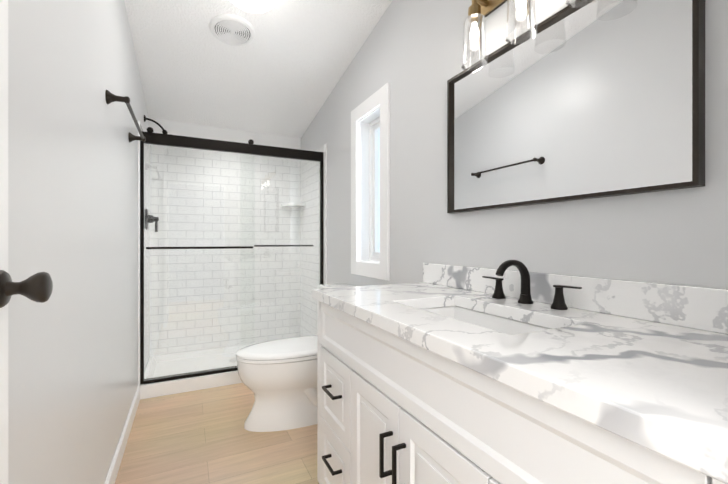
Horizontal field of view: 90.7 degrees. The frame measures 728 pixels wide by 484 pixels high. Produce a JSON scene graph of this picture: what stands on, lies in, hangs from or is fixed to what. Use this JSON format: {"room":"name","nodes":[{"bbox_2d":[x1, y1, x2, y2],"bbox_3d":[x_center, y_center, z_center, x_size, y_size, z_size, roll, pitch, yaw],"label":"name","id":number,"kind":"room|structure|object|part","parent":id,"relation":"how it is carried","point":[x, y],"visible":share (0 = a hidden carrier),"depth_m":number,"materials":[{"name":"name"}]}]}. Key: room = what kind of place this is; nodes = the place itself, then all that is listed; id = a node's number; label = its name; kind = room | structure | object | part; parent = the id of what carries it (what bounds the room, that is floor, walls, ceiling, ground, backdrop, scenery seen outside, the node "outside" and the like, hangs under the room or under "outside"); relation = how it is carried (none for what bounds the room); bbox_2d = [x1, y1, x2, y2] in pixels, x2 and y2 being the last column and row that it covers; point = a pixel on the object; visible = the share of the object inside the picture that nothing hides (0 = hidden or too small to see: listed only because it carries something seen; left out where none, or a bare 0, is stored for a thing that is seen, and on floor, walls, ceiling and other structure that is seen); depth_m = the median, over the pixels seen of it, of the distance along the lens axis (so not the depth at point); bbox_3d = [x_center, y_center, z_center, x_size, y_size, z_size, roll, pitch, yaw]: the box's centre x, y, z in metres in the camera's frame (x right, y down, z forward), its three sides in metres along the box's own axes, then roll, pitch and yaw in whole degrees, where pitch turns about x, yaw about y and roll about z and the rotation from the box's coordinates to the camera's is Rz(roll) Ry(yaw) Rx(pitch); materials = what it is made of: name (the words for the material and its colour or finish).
{"room":"bathroom","nodes":[
{"label":"bathroom","id":0,"kind":"room"},
{"bbox_2d":[8,0,148,483],"bbox_3d":[-0.888,-0.469,0.933,0.120,3.250,5.550,0,0,-26],"label":"wall","id":1,"kind":"structure","parent":0,"point":[73,233],"depth_m":1.12,"materials":[{"name":"white paint"}]},
{"bbox_2d":[105,386,139,483],"bbox_3d":[-1.138,1.103,1.595,0.013,0.105,2.298,0,0,-26],"label":"baseboard","id":2,"kind":"structure","parent":1,"relation":"attached to","point":[115,463],"depth_m":1.95,"materials":[{"name":"white"}]},
{"bbox_2d":[105,90,145,141],"bbox_3d":[-1.265,-0.650,1.940,0.088,0.062,0.752,0,0,-26],"label":"towel bar","id":3,"kind":"object","parent":1,"relation":"attached to","point":[110,97],"visible":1,"depth_m":1.70,"materials":[{"name":"black metal"}]},
{"bbox_2d":[140,124,149,371],"bbox_3d":[-1.827,0.135,2.996,0.009,2.040,0.780,0,0,-26],"label":"wall tile","id":4,"kind":"structure","parent":1,"relation":"attached to","point":[146,270],"depth_m":3.08,"materials":[{"name":"white tile"}]},
{"bbox_2d":[145,208,158,231],"bbox_3d":[-1.800,-0.185,3.059,0.094,0.200,0.180,0,0,-26],"label":"shower valve","id":5,"kind":"object","parent":4,"relation":"attached to","point":[150,220],"depth_m":3.04,"materials":[{"name":"black metal"}]},
{"bbox_2d":[144,115,170,134],"bbox_3d":[-1.722,-0.961,3.035,0.230,0.184,0.132,0,0,-26],"label":"shower head","id":6,"kind":"object","parent":1,"relation":"attached to","point":[161,127],"visible":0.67,"depth_m":3.02},
{"bbox_2d":[138,121,326,386],"bbox_3d":[-0.996,0.135,2.938,1.450,2.040,0.055,0,0,-26],"label":"trim","id":7,"kind":"structure","parent":1,"relation":"attached to","point":[325,213],"depth_m":2.63,"materials":[{"name":"white"}]},
{"bbox_2d":[115,383,318,483],"bbox_3d":[-0.174,1.185,1.284,1.710,0.060,5.550,0,0,-26],"label":"floor","id":8,"kind":"structure","parent":0,"point":[203,436],"depth_m":2.04,"materials":[{"name":"brown wood"}]},
{"bbox_2d":[140,343,254,399],"bbox_3d":[-1.173,1.105,3.299,1.428,0.100,0.789,0,0,-26],"label":"shower pan","id":9,"kind":"object","parent":8,"relation":"on","point":[163,388],"visible":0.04,"depth_m":3.06,"materials":[{"name":"white plastic"}]},
{"bbox_2d":[140,127,322,383],"bbox_3d":[-1.021,0.100,2.989,1.428,1.908,0.096,0,0,-26],"label":"shower door","id":10,"kind":"structure","parent":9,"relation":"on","point":[251,148],"depth_m":2.90,"materials":[{"name":"clear glass"}]},
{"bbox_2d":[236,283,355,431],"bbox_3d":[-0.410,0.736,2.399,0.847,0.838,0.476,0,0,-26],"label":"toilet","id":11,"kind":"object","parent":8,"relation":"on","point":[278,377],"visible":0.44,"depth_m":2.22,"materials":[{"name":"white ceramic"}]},
{"bbox_3d":[-0.132,0.523,2.535,0.230,0.413,0.476,0,0,-26],"label":"tank","id":12,"kind":"part","parent":11,"relation":"part of","materials":[{"name":"white ceramic"}]},
{"bbox_2d":[312,296,727,483],"bbox_3d":[0.347,0.704,1.110,0.640,0.903,1.380,0,0,-26],"label":"bathroom vanity","id":13,"kind":"object","parent":8,"relation":"on","point":[449,374],"depth_m":0.82,"materials":[{"name":"white wood"}]},
{"bbox_2d":[312,280,727,475],"bbox_3d":[0.352,0.231,1.122,0.624,0.040,1.396,0,0,-26],"label":"countertop","id":14,"kind":"structure","parent":13,"relation":"on","point":[664,384],"depth_m":0.67,"materials":[{"name":"white stone"}]},
{"bbox_2d":[416,304,551,331],"bbox_3d":[0.345,0.326,1.112,0.314,0.174,0.558,0,0,-26],"label":"sink","id":15,"kind":"object","parent":14,"relation":"in","point":[465,311],"depth_m":1.25,"materials":[{"name":"white ceramic"}]},
{"bbox_2d":[480,260,583,311],"bbox_3d":[0.511,0.135,1.217,0.160,0.151,0.388,0,0,-26],"label":"faucet","id":16,"kind":"object","parent":14,"relation":"on","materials":[{"name":"black metal"}]},
{"bbox_2d":[149,118,300,161],"bbox_3d":[-1.369,-0.470,3.721,1.710,3.250,0.120,0,0,-26],"label":"wall","id":17,"kind":"structure","parent":0,"point":[200,131],"depth_m":3.63,"materials":[{"name":"white paint"}]},
{"bbox_2d":[150,147,299,355],"bbox_3d":[-1.350,0.135,3.659,1.432,2.040,0.009,0,0,-26],"label":"wall tile","id":18,"kind":"structure","parent":17,"relation":"attached to","point":[271,231],"depth_m":3.61,"materials":[{"name":"white tile"}]},
{"bbox_2d":[281,203,305,206],"bbox_3d":[-0.753,-0.396,3.828,0.210,0.030,0.210,0,0,-26],"label":"shower shelf","id":19,"kind":"object","parent":17,"relation":"attached to","point":[293,204],"depth_m":3.77,"materials":[{"name":"white ceramic"}]},
{"bbox_2d":[124,0,391,137],"bbox_3d":[-0.174,-1.638,1.283,1.710,1.016,5.550,0,0,-26],"label":"ceiling","id":20,"kind":"structure","parent":0,"point":[282,72],"depth_m":2.64,"materials":[{"name":"white paint"}]},
{"bbox_2d":[209,14,254,45],"bbox_3d":[-0.856,-1.374,2.346,0.280,0.059,0.277,0,0,-26],"label":"ceiling vent","id":21,"kind":"object","parent":20,"relation":"in","point":[231,29],"visible":1,"depth_m":2.32,"materials":[{"name":"white plastic"}]},
{"bbox_2d":[230,0,278,12],"bbox_3d":[-0.633,-1.409,2.026,0.330,0.123,0.328,0,0,-26],"label":"flush-mount light","id":22,"kind":"object","parent":20,"relation":"attached to","point":[256,6],"visible":1,"depth_m":2.06,"materials":[{"name":"white glass"}]},
{"bbox_2d":[301,0,727,288],"bbox_3d":[0.210,-0.470,2.284,0.140,3.250,4.090,0,0,-26],"label":"wall","id":23,"kind":"structure","parent":0,"point":[410,51],"depth_m":1.61,"materials":[{"name":"white paint"}]},
{"bbox_2d":[300,145,323,335],"bbox_3d":[-0.533,0.135,3.630,0.009,2.040,0.780,0,0,-26],"label":"wall tile","id":24,"kind":"structure","parent":23,"relation":"attached to","point":[305,269],"depth_m":3.64,"materials":[{"name":"white tile"}]},
{"bbox_2d":[351,83,389,280],"bbox_3d":[0.091,-0.372,2.499,0.154,1.221,0.556,0,0,-26],"label":"window","id":25,"kind":"structure","parent":23,"relation":"in","point":[371,108],"depth_m":2.63,"materials":[{"name":"white"}]},
{"bbox_3d":[0.137,-0.372,2.522,0.051,1.035,0.370,0,0,-26],"label":"window sash","id":26,"kind":"part","parent":25,"relation":"part of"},
{"bbox_2d":[461,0,594,70],"bbox_3d":[0.559,-0.860,1.247,0.143,0.301,0.658,0,0,-26],"label":"sconce","id":27,"kind":"object","parent":23,"relation":"attached to","point":[479,11],"visible":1,"depth_m":1.40,"materials":[{"name":"clear glass"}]},
{"bbox_2d":[423,264,727,331],"bbox_3d":[0.623,0.160,1.255,0.021,0.102,1.396,0,0,-26],"label":"backsplash","id":28,"kind":"structure","parent":23,"relation":"attached to","point":[706,308],"depth_m":0.99,"materials":[{"name":"white stone"}]},
{"bbox_2d":[447,0,704,212],"bbox_3d":[0.607,-0.445,1.275,0.033,0.620,0.921,0,0,-26],"label":"mirror","id":29,"kind":"object","parent":23,"relation":"attached to","point":[600,98],"visible":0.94,"depth_m":1.11,"materials":[{"name":"grey mirror"}]},
{"bbox_3d":[0.361,-0.469,0.170,1.450,3.250,0.120,0,0,-26],"label":"wall","id":30,"kind":"structure","parent":0,"visible":0},
{"bbox_2d":[0,0,7,483],"bbox_3d":[-0.427,0.130,0.249,0.035,2.028,0.706,0,0,-26],"label":"door","id":31,"kind":"structure","parent":30,"relation":"in","point":[4,237],"depth_m":0.56,"materials":[{"name":"white wood"}]},
{"bbox_2d":[0,270,52,307],"bbox_3d":[-0.550,0.071,0.539,0.125,0.066,0.066,0,0,-26],"label":"door knob","id":32,"kind":"object","parent":31,"relation":"attached to","point":[37,287],"depth_m":0.54,"materials":[{"name":"black metal"}]}
]}

